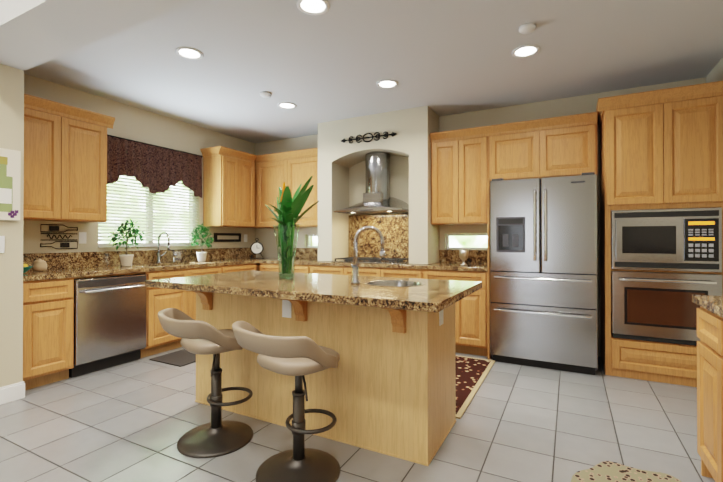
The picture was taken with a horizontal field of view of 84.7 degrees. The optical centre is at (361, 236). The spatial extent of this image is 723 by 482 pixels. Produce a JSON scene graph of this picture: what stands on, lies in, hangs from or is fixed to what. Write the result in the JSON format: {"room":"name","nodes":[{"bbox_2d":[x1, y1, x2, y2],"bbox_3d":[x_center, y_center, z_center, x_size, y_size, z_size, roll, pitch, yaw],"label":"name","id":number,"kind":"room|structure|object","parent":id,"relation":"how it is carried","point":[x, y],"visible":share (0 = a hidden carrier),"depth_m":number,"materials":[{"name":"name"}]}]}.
{"room":"kitchen","nodes":[
{"label":"kitchen","id":0,"kind":"room"},
{"bbox_2d":[0,64,23,386],"bbox_3d":[-4.099,-0.565,1.062,0.900,3.550,4.880,0,0,28],"label":"wall","id":1,"kind":"structure","parent":0,"point":[11,231],"depth_m":2.95,"materials":[{"name":"beige paint"}]},
{"bbox_2d":[0,236,4,252],"bbox_3d":[-2.641,0.057,2.848,0.009,0.125,0.125,0,0,28],"label":"switch plate","id":2,"kind":"object","parent":1,"relation":"attached to","point":[2,244],"visible":1,"depth_m":2.89,"materials":[{"name":"white plastic"}]},
{"bbox_2d":[0,148,20,220],"bbox_3d":[-2.667,-0.381,2.776,0.030,0.520,0.448,0,0,28],"label":"picture","id":3,"kind":"object","parent":1,"relation":"attached to","point":[10,165],"visible":1,"depth_m":2.91,"materials":[{"name":"beige"}]},
{"bbox_2d":[0,381,24,404],"bbox_3d":[-3.687,1.146,0.854,0.014,0.125,4.872,0,0,28],"label":"baseboard","id":4,"kind":"structure","parent":1,"relation":"attached to","point":[12,392],"depth_m":2.94,"materials":[{"name":"white wood"}]},
{"bbox_2d":[0,0,198,70],"bbox_3d":[-0.534,-1.802,1.737,4.790,1.070,0.380,0,0,28],"label":"ceiling","id":5,"kind":"structure","parent":0,"point":[33,33],"depth_m":2.35,"materials":[{"name":"white paint"}]},
{"bbox_2d":[23,74,254,253],"bbox_3d":[-2.515,-0.119,4.825,0.200,2.700,3.260,0,0,28],"label":"wall","id":6,"kind":"structure","parent":0,"point":[138,124],"depth_m":4.43,"materials":[{"name":"beige paint"}]},
{"bbox_2d":[40,224,77,248],"bbox_3d":[-2.914,0.002,3.831,0.010,0.237,0.319,0,0,28],"label":"wall decor","id":7,"kind":"object","parent":6,"relation":"attached to","point":[53,228],"visible":1,"depth_m":3.83,"materials":[{"name":"grey metal"}]},
{"bbox_2d":[23,93,114,222],"bbox_3d":[-2.809,-0.663,3.635,0.380,1.035,0.865,0,0,28],"label":"upper cabinet","id":8,"kind":"object","parent":6,"relation":"attached to","point":[65,162],"visible":0.81,"depth_m":3.56,"materials":[{"name":"brown wood"}]},
{"bbox_2d":[79,232,86,243],"bbox_3d":[-2.821,0.014,4.013,0.008,0.115,0.070,0,0,28],"label":"electrical outlet plate","id":9,"kind":"object","parent":6,"relation":"attached to","point":[82,237],"depth_m":4.01,"materials":[{"name":"white plastic"}]},
{"bbox_2d":[23,247,254,270],"bbox_3d":[-2.412,0.238,4.769,0.023,0.155,3.250,0,0,28],"label":"backsplash","id":10,"kind":"structure","parent":6,"relation":"attached to","point":[104,258],"depth_m":4.31,"materials":[{"name":"brown stone"}]},
{"bbox_2d":[98,178,199,247],"bbox_3d":[-2.508,-0.405,4.744,0.150,1.046,1.276,0,0,28],"label":"window","id":11,"kind":"structure","parent":6,"relation":"in","point":[100,246],"depth_m":4.75,"materials":[{"name":"white glass"}]},
{"bbox_2d":[98,175,197,244],"bbox_3d":[-2.490,-0.415,4.734,0.044,1.022,1.268,0,0,28],"label":"window blinds","id":12,"kind":"object","parent":11,"relation":"attached to","point":[184,229],"visible":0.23,"depth_m":4.69,"materials":[{"name":"white plastic"}]},
{"bbox_2d":[107,134,202,197],"bbox_3d":[-2.432,-0.789,4.684,0.076,0.580,1.344,0,0,28],"label":"valance curtain","id":13,"kind":"object","parent":6,"relation":"attached to","point":[154,169],"visible":0.98,"depth_m":4.64,"materials":[{"name":"fabric"}]},
{"bbox_2d":[214,233,240,241],"bbox_3d":[-1.923,0.013,5.710,0.018,0.125,0.500,0,0,28],"label":"sign","id":14,"kind":"object","parent":6,"relation":"attached to","point":[227,237],"visible":1,"depth_m":5.69,"materials":[{"name":"black wood"}]},
{"bbox_2d":[200,146,256,227],"bbox_3d":[-1.830,-0.653,5.497,0.380,1.035,0.662,0,0,28],"label":"upper cabinet","id":15,"kind":"object","parent":6,"relation":"attached to","point":[228,187],"visible":1,"depth_m":5.32,"materials":[{"name":"brown wood"}]},
{"bbox_2d":[0,347,714,481],"bbox_3d":[-1.109,1.262,1.378,6.090,0.100,8.640,0,0,28],"label":"floor","id":16,"kind":"structure","parent":0,"point":[134,421],"depth_m":2.45,"materials":[{"name":"tile"}]},
{"bbox_2d":[23,275,78,389],"bbox_3d":[-2.809,0.786,3.357,0.632,0.873,0.387,0,0,28],"label":"base cabinet","id":17,"kind":"object","parent":16,"relation":"on","point":[48,325],"depth_m":3.21,"materials":[{"name":"brown wood"}]},
{"bbox_2d":[23,259,268,278],"bbox_3d":[-2.139,0.335,4.625,0.640,0.040,3.250,0,0,28],"label":"countertop","id":18,"kind":"structure","parent":17,"relation":"on","point":[56,272],"depth_m":3.86,"materials":[{"name":"brown stone"}]},
{"bbox_2d":[23,264,32,272],"bbox_3d":[-2.837,0.265,3.286,0.180,0.081,0.180,0,0,28],"label":"fruit bowl","id":19,"kind":"object","parent":18,"relation":"on","point":[26,267],"visible":0.29,"depth_m":3.28,"materials":[{"name":"teal ceramic"}]},
{"bbox_2d":[32,258,46,270],"bbox_3d":[-2.859,0.251,3.524,0.110,0.112,0.108,0,0,28],"label":"jar","id":20,"kind":"object","parent":18,"relation":"on","point":[39,264],"visible":1,"depth_m":3.49,"materials":[{"name":"beige ceramic"}]},
{"bbox_2d":[108,219,145,265],"bbox_3d":[-2.452,0.059,4.172,0.370,0.502,0.344,0,0,28],"label":"potted plant","id":21,"kind":"object","parent":18,"relation":"on","point":[126,259],"visible":1,"depth_m":4.13,"materials":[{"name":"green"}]},
{"bbox_2d":[156,232,174,262],"bbox_3d":[-2.273,0.127,4.726,0.224,0.372,0.247,0,0,28],"label":"kitchen faucet","id":22,"kind":"object","parent":18,"relation":"on","point":[158,253],"visible":1,"depth_m":4.66,"materials":[{"name":"silver metal"}]},
{"bbox_2d":[135,263,210,290],"bbox_3d":[-2.158,0.448,4.555,0.440,0.212,0.780,0,0,28],"label":"base cabinet","id":23,"kind":"object","parent":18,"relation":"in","point":[191,271],"depth_m":4.21,"materials":[{"name":"brown wood"}]},
{"bbox_2d":[187,222,213,261],"bbox_3d":[-2.028,0.063,5.006,0.331,0.503,0.348,0,0,28],"label":"potted plant","id":24,"kind":"object","parent":18,"relation":"on","point":[201,256],"visible":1,"depth_m":4.98,"materials":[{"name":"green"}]},
{"bbox_2d":[250,238,262,258],"bbox_3d":[-1.525,0.170,5.783,0.200,0.299,0.060,0,0,-14],"label":"desk clock","id":25,"kind":"object","parent":18,"relation":"on","point":[256,247],"visible":1,"depth_m":5.77,"materials":[{"name":"grey metal"}]},
{"bbox_2d":[69,274,146,377],"bbox_3d":[-2.522,0.800,3.790,0.656,0.850,0.636,0,0,28],"label":"dishwasher","id":26,"kind":"object","parent":16,"relation":"on","point":[110,318],"visible":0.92,"depth_m":3.62,"materials":[{"name":"grey metal"}]},
{"bbox_2d":[149,349,195,366],"bbox_3d":[-1.714,1.221,4.182,0.460,0.011,0.800,0,0,28],"label":"area rug","id":27,"kind":"object","parent":16,"relation":"on","point":[182,357],"visible":0.36,"depth_m":3.95,"materials":[{"name":"fabric"}]},
{"bbox_2d":[158,308,252,457],"bbox_3d":[-0.941,0.830,2.364,0.549,0.773,0.539,0,0,28],"label":"bar stool","id":28,"kind":"object","parent":16,"relation":"on","point":[216,436],"visible":0.94,"depth_m":2.28,"materials":[{"name":"beige leather"}]},
{"bbox_2d":[179,263,258,319],"bbox_3d":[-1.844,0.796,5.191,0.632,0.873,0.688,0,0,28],"label":"base cabinet","id":29,"kind":"object","parent":16,"relation":"on","point":[187,299],"depth_m":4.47,"materials":[{"name":"brown wood"}]},
{"bbox_2d":[258,262,281,271],"bbox_3d":[-1.033,0.798,5.520,0.474,0.873,0.632,0,0,28],"label":"base cabinet","id":30,"kind":"object","parent":16,"relation":"on","point":[264,266],"depth_m":5.27,"materials":[{"name":"brown wood"}]},
{"bbox_2d":[232,321,339,481],"bbox_3d":[-0.380,0.828,2.023,0.543,0.773,0.536,0,0,28],"label":"bar stool","id":31,"kind":"object","parent":16,"relation":"on","point":[298,357],"visible":1,"depth_m":1.96,"materials":[{"name":"beige leather"}]},
{"bbox_2d":[294,262,313,272],"bbox_3d":[-0.685,0.797,5.337,0.546,0.873,0.632,0,0,28],"label":"base cabinet","id":32,"kind":"object","parent":16,"relation":"on","point":[300,267],"depth_m":5.01,"materials":[{"name":"brown wood"}]},
{"bbox_2d":[185,290,455,465],"bbox_3d":[-0.339,0.777,2.703,1.790,0.884,0.788,0,0,28],"label":"kitchen island","id":33,"kind":"object","parent":16,"relation":"on","point":[387,386],"depth_m":2.34,"materials":[{"name":"brown wood"}]},
{"bbox_2d":[145,270,480,313],"bbox_3d":[-0.330,0.313,2.612,2.004,0.040,0.980,0,0,28],"label":"island countertop","id":34,"kind":"structure","parent":33,"relation":"on","point":[437,295],"depth_m":2.27,"materials":[{"name":"brown stone"}]},
{"bbox_2d":[265,176,318,278],"bbox_3d":[-0.485,-0.063,2.770,0.394,0.711,0.318,0,0,28],"label":"vase","id":35,"kind":"object","parent":34,"relation":"on","point":[288,209],"visible":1,"depth_m":2.75,"materials":[{"name":"green plant"}]},
{"bbox_2d":[351,226,384,284],"bbox_3d":[0.021,0.112,2.451,0.217,0.357,0.154,0,0,28],"label":"island faucet","id":36,"kind":"object","parent":34,"relation":"on","point":[355,275],"visible":1,"depth_m":2.42,"materials":[{"name":"silver metal"}]},
{"bbox_2d":[353,278,424,285],"bbox_3d":[0.207,0.374,2.477,0.374,0.166,0.374,0,0,28],"label":"sink","id":37,"kind":"object","parent":34,"relation":"in","point":[372,281],"depth_m":2.64,"materials":[{"name":"silver metal"}]},
{"bbox_2d":[314,266,349,274],"bbox_3d":[-0.294,0.796,5.131,0.630,0.873,0.632,0,0,28],"label":"base cabinet","id":38,"kind":"object","parent":16,"relation":"on","point":[338,270],"depth_m":4.82,"materials":[{"name":"brown wood"}]},
{"bbox_2d":[350,266,385,276],"bbox_3d":[0.147,0.795,4.899,0.600,0.873,0.632,0,0,28],"label":"base cabinet","id":39,"kind":"object","parent":16,"relation":"on","point":[379,271],"depth_m":4.57,"materials":[{"name":"brown wood"}]},
{"bbox_2d":[386,266,429,278],"bbox_3d":[0.588,0.793,4.668,0.630,0.873,0.632,0,0,28],"label":"base cabinet","id":40,"kind":"object","parent":16,"relation":"on","point":[391,271],"depth_m":4.36,"materials":[{"name":"brown wood"}]},
{"bbox_2d":[430,270,490,359],"bbox_3d":[1.071,0.792,4.414,0.753,0.873,0.632,0,0,28],"label":"base cabinet","id":41,"kind":"object","parent":16,"relation":"on","point":[472,323],"depth_m":4.04,"materials":[{"name":"brown wood"}]},
{"bbox_2d":[258,258,489,269],"bbox_3d":[0.079,0.336,4.933,2.990,0.040,0.640,0,0,28],"label":"countertop","id":42,"kind":"structure","parent":41,"relation":"on","point":[309,261],"depth_m":4.50,"materials":[{"name":"brown stone"}]},
{"bbox_2d":[331,257,408,263],"bbox_3d":[0.143,0.292,4.907,0.910,0.045,0.498,0,0,28],"label":"cooktop","id":43,"kind":"object","parent":42,"relation":"in","point":[376,260],"visible":0.85,"depth_m":4.79,"materials":[{"name":"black metal"}]},
{"bbox_2d":[459,250,468,265],"bbox_3d":[1.101,0.226,4.267,0.104,0.170,0.104,0,0,28],"label":"goblet","id":44,"kind":"object","parent":42,"relation":"on","point":[463,255],"visible":1,"depth_m":4.23,"materials":[{"name":"silver metal"}]},
{"bbox_2d":[455,355,494,418],"bbox_3d":[-0.033,1.219,3.801,2.300,0.010,1.400,0,0,28],"label":"area rug","id":45,"kind":"object","parent":16,"relation":"on","point":[471,373],"visible":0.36,"depth_m":3.41,"materials":[{"name":"brown fabric"}]},
{"bbox_2d":[490,172,597,374],"bbox_3d":[1.802,0.331,3.945,0.910,1.790,0.774,0,0,28],"label":"refrigerator","id":46,"kind":"object","parent":16,"relation":"on","point":[543,279],"visible":1,"depth_m":3.63,"materials":[{"name":"grey metal"}]},
{"bbox_2d":[571,461,681,481],"bbox_3d":[1.121,1.206,1.461,0.700,0.011,1.374,0,0,28],"label":"oval rug","id":47,"kind":"object","parent":16,"relation":"on","point":[606,471],"visible":0.93,"depth_m":2.00,"materials":[{"name":"beige fabric"}]},
{"bbox_2d":[596,81,722,386],"bbox_3d":[2.636,0.001,3.580,0.887,2.445,0.660,0,0,28],"label":"tall cabinet","id":48,"kind":"object","parent":16,"relation":"on","point":[661,149],"visible":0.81,"depth_m":3.33,"materials":[{"name":"brown wood"}]},
{"bbox_2d":[611,208,721,271],"bbox_3d":[2.632,0.029,3.519,0.739,0.510,0.552,0,0,28],"label":"microwave","id":49,"kind":"object","parent":48,"relation":"in","point":[689,239],"visible":0.98,"depth_m":3.27,"materials":[{"name":"grey metal"}]},
{"bbox_2d":[611,271,722,345],"bbox_3d":[2.633,0.595,3.518,0.739,0.578,0.646,0,0,28],"label":"wall oven","id":50,"kind":"object","parent":48,"relation":"in","point":[655,306],"visible":0.88,"depth_m":3.30,"materials":[{"name":"grey metal"}]},
{"bbox_2d":[692,299,711,477],"bbox_3d":[1.843,0.777,1.696,0.546,0.873,0.491,0,0,28],"label":"base cabinet","id":51,"kind":"object","parent":16,"relation":"on","point":[710,382],"depth_m":1.91,"materials":[{"name":"brown wood"}]},
{"bbox_2d":[692,295,722,314],"bbox_3d":[1.022,0.310,0.145,0.554,0.040,4.030,0,0,28],"label":"countertop","id":52,"kind":"structure","parent":51,"relation":"on","point":[714,303],"depth_m":1.85,"materials":[{"name":"brown stone"}]},
{"bbox_2d":[712,311,722,481],"bbox_3d":[1.647,0.775,1.322,0.546,0.873,0.646,0,0,28],"label":"base cabinet","id":53,"kind":"object","parent":16,"relation":"on","point":[717,320],"depth_m":1.73,"materials":[{"name":"brown wood"}]},
{"bbox_2d":[24,0,722,142],"bbox_3d":[-0.015,-1.527,3.474,6.090,0.100,3.940,0,0,28],"label":"ceiling","id":54,"kind":"structure","parent":0,"point":[338,59],"depth_m":3.29,"materials":[{"name":"white paint"}]},
{"bbox_2d":[175,47,202,59],"bbox_3d":[-1.387,-1.474,3.197,0.210,0.008,0.210,0,0,28],"label":"recessed light","id":55,"kind":"object","parent":54,"relation":"in","point":[189,53],"visible":1,"depth_m":3.19,"materials":[{"name":"white"}]},
{"bbox_2d":[260,92,270,97],"bbox_3d":[-0.989,-1.456,4.083,0.110,0.034,0.110,0,0,28],"label":"smoke detector","id":56,"kind":"object","parent":54,"relation":"attached to","point":[265,94],"visible":1,"depth_m":4.05,"materials":[{"name":"white plastic"}]},
{"bbox_2d":[277,102,295,108],"bbox_3d":[-0.836,-1.467,4.448,0.210,0.008,0.210,0,0,28],"label":"recessed light","id":57,"kind":"object","parent":54,"relation":"in","point":[285,105],"visible":0.96,"depth_m":4.44,"materials":[{"name":"white"}]},
{"bbox_2d":[296,0,328,14],"bbox_3d":[-0.310,-1.478,2.539,0.210,0.008,0.210,0,0,28],"label":"recessed light","id":58,"kind":"object","parent":54,"relation":"in","point":[314,7],"visible":1,"depth_m":2.55,"materials":[{"name":"white"}]},
{"bbox_2d":[376,79,397,88],"bbox_3d":[0.248,-1.470,3.828,0.210,0.008,0.210,0,0,28],"label":"recessed light","id":59,"kind":"object","parent":54,"relation":"in","point":[387,83],"visible":1,"depth_m":3.81,"materials":[{"name":"white"}]},
{"bbox_2d":[512,45,539,57],"bbox_3d":[1.308,-1.474,3.160,0.210,0.008,0.210,0,0,28],"label":"recessed light","id":60,"kind":"object","parent":54,"relation":"in","point":[524,51],"visible":1,"depth_m":3.16,"materials":[{"name":"white"}]},
{"bbox_2d":[519,23,535,33],"bbox_3d":[1.169,-1.463,2.800,0.110,0.034,0.110,0,0,28],"label":"smoke detector","id":61,"kind":"object","parent":54,"relation":"attached to","point":[526,28],"visible":1,"depth_m":2.77,"materials":[{"name":"white plastic"}]},
{"bbox_2d":[318,106,438,263],"bbox_3d":[0.192,-0.578,4.992,1.480,1.781,0.450,0,0,28],"label":"wall","id":62,"kind":"structure","parent":0,"point":[413,128],"depth_m":4.79,"materials":[{"name":"beige paint"}]},
{"bbox_2d":[341,131,396,142],"bbox_3d":[0.076,-1.194,4.787,0.770,0.117,0.044,0,0,28],"label":"scroll ornament","id":63,"kind":"object","parent":62,"relation":"attached to","point":[386,135],"visible":1,"depth_m":4.76,"materials":[{"name":"grey metal"}]},
{"bbox_2d":[334,152,408,214],"bbox_3d":[0.172,-0.668,4.967,0.920,0.741,0.490,0,0,28],"label":"range hood","id":64,"kind":"object","parent":62,"relation":"attached to","point":[377,199],"visible":1,"depth_m":4.89,"materials":[{"name":"silver metal"}]},
{"bbox_2d":[295,214,489,261],"bbox_3d":[0.223,0.013,5.208,2.990,0.610,0.023,0,0,28],"label":"backsplash","id":65,"kind":"structure","parent":62,"relation":"attached to","point":[394,228],"depth_m":5.14,"materials":[{"name":"brown stone"}]},
{"bbox_2d":[255,77,705,356],"bbox_3d":[0.808,-0.118,5.033,6.090,2.700,0.200,0,0,28],"label":"wall","id":66,"kind":"structure","parent":0,"point":[399,174],"depth_m":4.72,"materials":[{"name":"beige paint"}]},
{"bbox_2d":[241,156,260,227],"bbox_3d":[-1.566,-0.650,5.966,0.413,1.034,0.352,0,0,28],"label":"upper cabinet","id":67,"kind":"object","parent":66,"relation":"attached to","point":[258,158],"depth_m":5.73,"materials":[{"name":"brown wood"}]},
{"bbox_2d":[261,152,288,227],"bbox_3d":[-1.163,-0.652,5.754,0.609,1.034,0.352,0,0,28],"label":"upper cabinet","id":68,"kind":"object","parent":66,"relation":"attached to","point":[274,166],"depth_m":5.61,"materials":[{"name":"brown wood"}]},
{"bbox_2d":[289,148,317,226],"bbox_3d":[-0.721,-0.653,5.522,0.623,1.034,0.352,0,0,28],"label":"upper cabinet","id":69,"kind":"object","parent":66,"relation":"attached to","point":[292,170],"depth_m":5.34,"materials":[{"name":"brown wood"}]},
{"bbox_2d":[307,235,317,247],"bbox_3d":[-0.573,0.066,5.741,0.481,0.186,0.050,0,0,28],"label":"window","id":70,"kind":"structure","parent":66,"relation":"in","point":[308,240],"depth_m":5.82,"materials":[{"name":"white"}]},
{"bbox_2d":[430,129,465,224],"bbox_3d":[1.037,-0.658,4.598,0.377,1.034,0.352,0,0,28],"label":"upper cabinet","id":71,"kind":"object","parent":66,"relation":"attached to","point":[448,148],"depth_m":4.43,"materials":[{"name":"brown wood"}]},
{"bbox_2d":[447,234,486,249],"bbox_3d":[1.279,0.060,4.768,0.506,0.186,0.050,0,0,28],"label":"window","id":72,"kind":"structure","parent":66,"relation":"in","point":[449,245],"depth_m":4.77,"materials":[{"name":"white"}]},
{"bbox_2d":[466,125,489,223],"bbox_3d":[1.267,-0.659,4.477,0.377,1.034,0.352,0,0,28],"label":"upper cabinet","id":73,"kind":"object","parent":66,"relation":"attached to","point":[466,163],"depth_m":4.29,"materials":[{"name":"brown wood"}]},
{"bbox_2d":[490,118,545,179],"bbox_3d":[1.682,-0.882,4.260,0.561,0.590,0.352,0,0,28],"label":"upper cabinet","id":74,"kind":"object","parent":66,"relation":"attached to","point":[517,149],"depth_m":4.09,"materials":[{"name":"brown wood"}]},
{"bbox_2d":[546,112,597,177],"bbox_3d":[2.075,-0.883,4.054,0.561,0.590,0.352,0,0,28],"label":"upper cabinet","id":75,"kind":"object","parent":66,"relation":"attached to","point":[571,141],"depth_m":3.87,"materials":[{"name":"brown wood"}]},
{"bbox_2d":[706,58,722,82],"bbox_3d":[1.387,-0.571,0.021,0.200,3.550,8.140,0,0,28],"label":"wall","id":76,"kind":"structure","parent":0,"point":[715,74],"depth_m":3.41,"materials":[{"name":"beige paint"}]},
{"label":"outside","id":77,"kind":"structure","parent":0,"visible":0},
{"bbox_2d":[98,176,486,247],"bbox_3d":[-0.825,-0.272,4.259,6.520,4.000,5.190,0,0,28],"label":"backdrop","id":78,"kind":"structure","parent":77,"point":[458,240],"depth_m":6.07,"materials":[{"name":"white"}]}
]}

